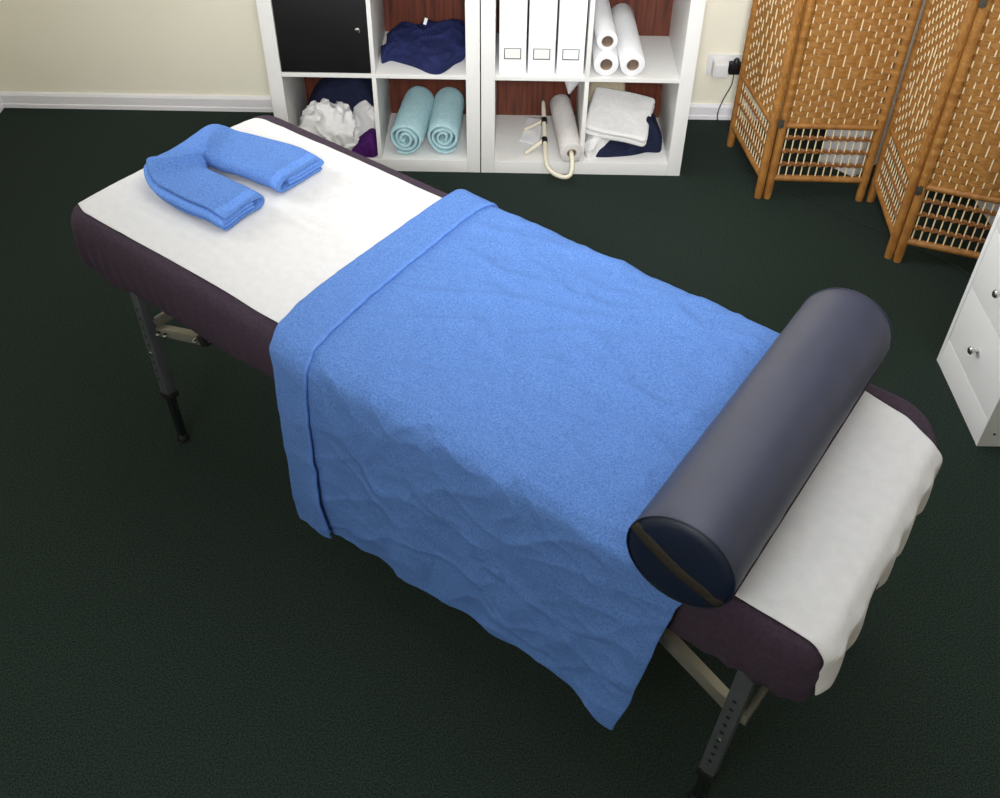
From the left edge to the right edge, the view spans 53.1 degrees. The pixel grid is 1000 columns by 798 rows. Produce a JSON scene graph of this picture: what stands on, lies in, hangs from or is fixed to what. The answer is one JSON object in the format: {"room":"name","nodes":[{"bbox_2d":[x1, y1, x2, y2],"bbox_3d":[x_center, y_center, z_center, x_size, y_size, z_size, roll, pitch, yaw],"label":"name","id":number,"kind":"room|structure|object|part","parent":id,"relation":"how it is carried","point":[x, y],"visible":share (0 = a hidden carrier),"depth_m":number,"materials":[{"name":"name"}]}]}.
{"room":"massage therapy room","nodes":[
{"label":"massage therapy room","id":0,"kind":"room"},
{"bbox_2d":[0,108,999,797],"bbox_3d":[0.349,0.661,2.394,5.285,0.100,5.585,1,43,0],"label":"floor","id":1,"kind":"structure","parent":0,"point":[173,625],"depth_m":2.52,"materials":[{"name":"green carpet"}]},
{"bbox_2d":[256,0,480,171],"bbox_3d":[-0.465,-1.319,3.830,0.786,0.790,0.413,1,43,0],"label":"shelf unit","id":2,"kind":"object","parent":1,"relation":"on","point":[305,42],"visible":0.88,"depth_m":3.70,"materials":[{"name":"white laminate"}]},
{"bbox_3d":[-0.640,-1.332,3.586,0.328,0.331,0.016,1,43,0],"label":"door","id":3,"kind":"part","parent":2,"relation":"part of","materials":[{"name":"black laminate"}]},
{"bbox_2d":[298,98,360,149],"bbox_3d":[-0.684,-1.089,3.937,0.274,0.199,0.226,1,43,0],"label":"crumpled cloth","id":4,"kind":"object","parent":2,"relation":"in","point":[336,123],"visible":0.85,"depth_m":3.88,"materials":[{"name":"white fabric"}]},
{"bbox_2d":[309,77,373,113],"bbox_3d":[-0.632,-1.212,4.056,0.320,0.216,0.205,1,43,0],"label":"folded towel","id":5,"kind":"object","parent":2,"relation":"on","point":[351,91],"visible":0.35,"depth_m":3.97,"materials":[{"name":"blue fabric"}]},
{"bbox_2d":[353,100,375,134],"bbox_3d":[-0.542,-1.113,3.992,0.150,0.163,0.076,10,44,9],"label":"crumpled cloth","id":6,"kind":"object","parent":2,"relation":"on","point":[364,111],"visible":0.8,"depth_m":3.96,"materials":[{"name":"white fabric"}]},
{"bbox_2d":[351,128,377,157],"bbox_3d":[-0.531,-1.018,3.943,0.119,0.092,0.096,11,44,11],"label":"folded cloth","id":7,"kind":"object","parent":2,"relation":"in","point":[366,146],"visible":0.84,"depth_m":3.92,"materials":[{"name":"purple fabric"}]},
{"bbox_3d":[-0.464,-1.324,3.836,0.682,0.016,0.378,1,43,0],"label":"shelf","id":8,"kind":"part","parent":2,"relation":"part of","materials":[{"name":"white laminate"}]},
{"bbox_3d":[-0.462,-1.456,3.976,0.682,0.686,0.008,1,43,0],"label":"panel","id":9,"kind":"part","parent":2,"relation":"part of","materials":[{"name":"brown wood"}]},
{"bbox_2d":[390,86,433,153],"bbox_3d":[-0.345,-1.123,4.011,0.133,0.144,0.340,6,44,5],"label":"rolled towel","id":10,"kind":"object","parent":2,"relation":"on","point":[408,132],"visible":0.97,"depth_m":3.92,"materials":[{"name":"teal fabric"}]},
{"bbox_2d":[381,18,465,74],"bbox_3d":[-0.285,-1.358,3.788,0.337,0.103,0.358,1,43,0],"label":"folded towel","id":11,"kind":"object","parent":2,"relation":"on","point":[431,47],"visible":0.94,"depth_m":3.75,"materials":[{"name":"blue fabric"}]},
{"bbox_2d":[427,87,463,153],"bbox_3d":[-0.214,-1.127,4.016,0.127,0.146,0.326,3,43,3],"label":"rolled towel","id":12,"kind":"object","parent":2,"relation":"on","point":[444,127],"visible":1,"depth_m":3.94,"materials":[{"name":"teal fabric"}]},
{"bbox_2d":[129,292,768,797],"bbox_3d":[-0.087,0.041,2.470,2.036,0.689,0.665,29,50,26],"label":"massage table","id":13,"kind":"object","parent":1,"relation":"on","point":[733,702],"visible":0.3,"depth_m":1.97,"materials":[{"name":"metal"}]},
{"bbox_3d":[-0.928,-0.187,2.642,0.037,0.436,0.081,-23,48,-23],"label":"leg","id":14,"kind":"part","parent":13,"relation":"part of","materials":[{"name":"grey metal"}]},
{"bbox_2d":[71,115,936,702],"bbox_3d":[-0.086,-0.154,2.289,2.078,0.171,0.705,29,50,26],"label":"massage table top","id":15,"kind":"object","parent":13,"relation":"on","point":[744,638],"visible":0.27,"depth_m":2.22,"materials":[{"name":"purple leather"}]},
{"bbox_2d":[78,118,941,694],"bbox_3d":[-0.079,-0.163,2.257,2.080,0.126,0.636,29,50,26],"label":"sheet","id":16,"kind":"object","parent":15,"relation":"on","point":[818,575],"visible":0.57,"depth_m":2.00,"materials":[{"name":"white fabric"}]},
{"bbox_2d":[143,124,323,230],"bbox_3d":[-0.702,-0.601,2.563,0.376,0.074,0.378,29,50,26],"label":"folded hand towel","id":17,"kind":"object","parent":16,"relation":"on","point":[180,176],"visible":1,"depth_m":2.52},
{"bbox_2d":[269,189,779,729],"bbox_3d":[0.104,0.102,2.304,1.097,0.611,0.783,29,50,26],"label":"blanket","id":18,"kind":"object","parent":15,"relation":"on","point":[485,402],"visible":0.94,"depth_m":2.06,"materials":[{"name":"blue fabric"}]},
{"bbox_2d":[626,288,892,608],"bbox_3d":[0.485,0.060,1.788,0.191,0.191,0.731,26,49,24],"label":"bolster","id":19,"kind":"object","parent":18,"relation":"on","point":[700,536],"visible":1,"depth_m":1.65,"materials":[{"name":"blue leather"}]},
{"bbox_3d":[0.438,0.582,1.878,0.053,0.475,0.047,29,50,26],"label":"leg","id":20,"kind":"part","parent":13,"relation":"part of","materials":[{"name":"grey metal"}]},
{"bbox_2d":[481,0,705,175],"bbox_3d":[0.326,-1.312,3.837,0.786,0.790,0.390,1,43,0],"label":"shelf unit","id":21,"kind":"object","parent":1,"relation":"on","point":[669,31],"visible":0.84,"depth_m":3.90,"materials":[{"name":"white laminate"}]},
{"bbox_2d":[499,0,527,72],"bbox_3d":[0.049,-1.412,3.699,0.098,0.310,0.262,1,43,0],"label":"box file","id":22,"kind":"object","parent":21,"relation":"on","point":[513,13],"visible":1,"depth_m":3.62,"materials":[{"name":"cardboard"}]},
{"bbox_2d":[519,116,541,146],"bbox_3d":[0.127,-1.102,4.097,0.087,0.014,0.250,4,43,3],"label":"paper sheet","id":23,"kind":"object","parent":21,"relation":"on","point":[531,136],"visible":0.84,"depth_m":4.08,"materials":[{"name":"white paper"}]},
{"bbox_2d":[527,0,557,73],"bbox_3d":[0.155,-1.410,3.699,0.098,0.310,0.262,1,43,0],"label":"box file","id":24,"kind":"object","parent":21,"relation":"on","point":[542,14],"visible":1,"depth_m":3.62,"materials":[{"name":"cardboard"}]},
{"bbox_2d":[523,99,574,178],"bbox_3d":[0.192,-1.041,3.989,0.199,0.128,0.424,1,43,0],"label":"cane","id":25,"kind":"object","parent":21,"relation":"in","point":[543,121],"visible":0.86,"depth_m":3.95,"materials":[{"name":"beige plastic"}]},
{"bbox_3d":[0.221,-1.041,3.989,0.116,0.128,0.429,-2,43,-3],"label":"tube frame","id":26,"kind":"part","parent":25,"relation":"part of","materials":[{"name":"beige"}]},
{"bbox_2d":[550,94,582,161],"bbox_3d":[0.263,-1.087,4.003,0.089,0.123,0.354,-3,43,-4],"label":"paper roll","id":27,"kind":"object","parent":25,"relation":"on","point":[565,126],"visible":0.98,"depth_m":3.94,"materials":[{"name":"white paper"}]},
{"bbox_2d":[555,0,587,73],"bbox_3d":[0.262,-1.408,3.699,0.098,0.310,0.262,1,43,0],"label":"box file","id":28,"kind":"object","parent":21,"relation":"on","point":[571,14],"visible":0.94,"depth_m":3.62,"materials":[{"name":"cardboard"}]},
{"bbox_2d":[565,81,578,97],"bbox_3d":[0.291,-1.225,4.073,0.081,0.232,0.080,1,43,0],"label":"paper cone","id":29,"kind":"object","parent":21,"relation":"on","point":[570,86],"visible":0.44,"depth_m":4.02,"materials":[{"name":"white paper"}]},
{"bbox_3d":[0.328,-1.442,3.974,0.682,0.686,0.008,1,43,0],"label":"panel","id":30,"kind":"part","parent":21,"relation":"part of","materials":[{"name":"brown wood"}]},
{"bbox_3d":[0.326,-1.310,3.834,0.682,0.016,0.378,1,43,0],"label":"shelf","id":31,"kind":"part","parent":21,"relation":"part of","materials":[{"name":"white laminate"}]},
{"bbox_2d":[584,102,609,158],"bbox_3d":[0.416,-1.104,4.029,0.189,0.121,0.341,1,43,0],"label":"cloth","id":32,"kind":"object","parent":21,"relation":"in","point":[593,144],"visible":0.23,"depth_m":3.94,"materials":[{"name":"white fabric"}]},
{"bbox_2d":[592,27,618,75],"bbox_3d":[0.391,-1.355,3.783,0.095,0.120,0.355,1,43,0],"label":"paper roll","id":33,"kind":"object","parent":21,"relation":"on","point":[605,63],"visible":0.44,"depth_m":3.67,"materials":[{"name":"white paper"}]},
{"bbox_2d":[594,0,617,50],"bbox_3d":[0.382,-1.420,3.729,0.077,0.103,0.353,-1,43,-2],"label":"paper roll","id":34,"kind":"object","parent":33,"relation":"on","point":[606,36],"visible":0.94,"depth_m":3.64,"materials":[{"name":"white paper"}]},
{"bbox_2d":[588,82,625,101],"bbox_3d":[0.439,-1.278,4.093,0.164,0.286,0.043,1,43,0],"label":"folded cloth","id":35,"kind":"object","parent":21,"relation":"on","point":[620,86],"visible":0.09,"depth_m":4.08,"materials":[{"name":"beige fabric"}]},
{"bbox_2d":[611,3,644,75],"bbox_3d":[0.479,-1.362,3.780,0.092,0.134,0.367,-1,43,-2],"label":"paper roll","id":36,"kind":"object","parent":21,"relation":"on","point":[629,48],"visible":0.95,"depth_m":3.70,"materials":[{"name":"white paper"}]},
{"bbox_2d":[596,113,661,156],"bbox_3d":[0.503,-1.080,3.993,0.295,0.137,0.221,1,43,0],"label":"cloth","id":37,"kind":"object","parent":21,"relation":"on","point":[613,148],"visible":0.38,"depth_m":3.96,"materials":[{"name":"blue fabric"}]},
{"bbox_2d":[585,87,654,146],"bbox_3d":[0.474,-1.122,3.962,0.254,0.139,0.236,10,44,10],"label":"folded towel","id":38,"kind":"object","parent":37,"relation":"on","point":[616,115],"visible":0.95,"depth_m":3.93,"materials":[{"name":"white fabric"}]},
{"bbox_2d":[745,168,970,275],"bbox_3d":[1.363,-0.630,3.702,0.076,0.004,1.135,-31,52,-29],"label":"cable","id":39,"kind":"object","parent":1,"relation":"on","point":[745,168],"visible":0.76,"depth_m":3.74,"materials":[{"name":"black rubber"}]},
{"bbox_2d":[727,0,999,262],"bbox_3d":[1.331,-1.320,3.184,1.281,1.720,0.359,35,53,31],"label":"folding screen","id":40,"kind":"object","parent":1,"relation":"on","point":[923,174],"visible":0.99,"depth_m":3.43,"materials":[{"name":"brown wicker"}]},
{"bbox_3d":[0.984,-1.541,3.412,0.032,1.720,0.429,-4,44,-5],"label":"panel frame","id":41,"kind":"part","parent":40,"relation":"part of","materials":[{"name":"brown wood"}]},
{"bbox_3d":[0.986,-1.637,3.321,0.035,1.375,0.431,-4,44,-5],"label":"woven panel","id":42,"kind":"part","parent":40,"relation":"part of","materials":[{"name":"brown wicker"}]},
{"bbox_3d":[1.215,-1.397,3.264,0.383,1.720,0.032,2,43,1],"label":"panel frame","id":43,"kind":"part","parent":40,"relation":"part of","materials":[{"name":"brown wood"}]},
{"bbox_3d":[1.216,-1.494,3.173,0.385,1.375,0.035,2,43,1],"label":"woven panel","id":44,"kind":"part","parent":40,"relation":"part of","materials":[{"name":"brown wicker"}]},
{"bbox_3d":[1.416,-1.261,3.122,0.032,1.720,0.407,4,43,3],"label":"panel frame","id":45,"kind":"part","parent":40,"relation":"part of","materials":[{"name":"brown wood"}]},
{"bbox_3d":[1.417,-1.357,3.031,0.035,1.375,0.409,4,43,3],"label":"woven panel","id":46,"kind":"part","parent":40,"relation":"part of","materials":[{"name":"brown wicker"}]},
{"bbox_3d":[1.602,-1.068,2.921,0.416,1.720,0.032,15,45,15],"label":"panel frame","id":47,"kind":"part","parent":40,"relation":"part of","materials":[{"name":"brown wood"}]},
{"bbox_3d":[1.604,-1.165,2.830,0.418,1.375,0.035,15,45,15],"label":"woven panel","id":48,"kind":"part","parent":40,"relation":"part of","materials":[{"name":"brown wicker"}]},
{"bbox_2d":[820,0,939,175],"bbox_3d":[1.462,-1.259,3.832,0.313,0.745,0.180,-31,52,-29],"label":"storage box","id":49,"kind":"object","parent":1,"relation":"on","point":[860,133],"visible":0.12,"depth_m":3.92,"materials":[{"name":"white plastic"}]},
{"bbox_2d":[937,207,999,446],"bbox_3d":[1.597,-0.258,2.778,0.477,0.738,0.388,1,43,0],"label":"drawer unit","id":50,"kind":"object","parent":1,"relation":"on","point":[968,358],"visible":1,"depth_m":2.88,"materials":[{"name":"laminate"}]},
{"bbox_3d":[1.371,-0.140,2.897,0.028,0.025,0.025,1,43,0],"label":"knob","id":51,"kind":"part","parent":50,"relation":"part of","materials":[{"name":"silver metal"}]},
{"bbox_3d":[1.594,-0.135,2.890,0.418,0.202,0.347,1,43,0],"label":"drawer","id":52,"kind":"part","parent":50,"relation":"part of","materials":[{"name":"laminate"}]},
{"bbox_3d":[1.596,-0.284,2.750,0.418,0.202,0.347,1,43,0],"label":"drawer","id":53,"kind":"part","parent":50,"relation":"part of","materials":[{"name":"laminate"}]},
{"bbox_3d":[1.373,-0.289,2.756,0.028,0.025,0.025,1,43,0],"label":"knob","id":54,"kind":"part","parent":50,"relation":"part of","materials":[{"name":"silver metal"}]},
{"bbox_3d":[1.599,-0.433,2.609,0.418,0.202,0.347,1,43,0],"label":"drawer","id":55,"kind":"part","parent":50,"relation":"part of","materials":[{"name":"laminate"}]},
{"bbox_2d":[975,133,999,224],"bbox_3d":[1.952,-0.785,3.627,0.247,0.346,0.511,1,43,0],"label":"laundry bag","id":56,"kind":"object","parent":1,"relation":"on","point":[988,206],"visible":0.04,"depth_m":3.74,"materials":[{"name":"grey fabric"}]},
{"bbox_2d":[0,0,999,106],"bbox_3d":[0.402,-2.166,3.497,5.285,2.500,0.100,1,43,0],"label":"wall","id":57,"kind":"structure","parent":0,"point":[188,47],"depth_m":4.13,"materials":[{"name":"beige paint"}]},
{"bbox_2d":[0,91,994,122],"bbox_3d":[0.388,-1.241,4.289,5.085,0.067,0.017,1,43,0],"label":"baseboard","id":58,"kind":"structure","parent":57,"relation":"attached to","point":[50,100],"depth_m":4.29,"materials":[{"name":"white wood"}]},
{"bbox_2d":[705,54,742,74],"bbox_3d":[0.931,-1.388,4.146,0.147,0.088,0.009,1,43,0],"label":"wall socket","id":59,"kind":"object","parent":57,"relation":"attached to","point":[730,57],"visible":0.49,"depth_m":4.12,"materials":[{"name":"white plastic"}]},
{"bbox_2d":[711,58,728,77],"bbox_3d":[0.907,-1.363,4.126,0.060,0.064,0.054,1,43,0],"label":"plug adaptor","id":60,"kind":"object","parent":59,"relation":"attached to","point":[719,69],"visible":1,"depth_m":4.11,"materials":[{"name":"white plastic"}]},
{"bbox_2d":[728,58,740,74],"bbox_3d":[0.967,-1.375,4.125,0.054,0.066,0.036,1,43,0],"label":"plug","id":61,"kind":"object","parent":59,"relation":"attached to","point":[734,66],"visible":0.82,"depth_m":4.11,"materials":[{"name":"black plastic"}]},
{"bbox_2d":[717,75,733,127],"bbox_3d":[0.969,-1.249,4.196,0.033,0.219,0.100,-27,50,-27],"label":"cable","id":62,"kind":"object","parent":61,"relation":"hanging from","point":[733,75],"visible":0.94,"depth_m":4.22,"materials":[{"name":"black plastic"}]},
{"bbox_3d":[-2.229,-0.331,1.509,0.100,2.500,5.385,1,43,0],"label":"wall","id":63,"kind":"structure","parent":0,"visible":0},
{"bbox_2d":[0,98,3,112],"bbox_3d":[-2.184,0.555,2.344,0.017,0.067,5.385,1,43,0],"label":"baseboard","id":64,"kind":"structure","parent":63,"relation":"attached to","point":[1,103],"depth_m":4.29,"materials":[{"name":"white"}]}
]}

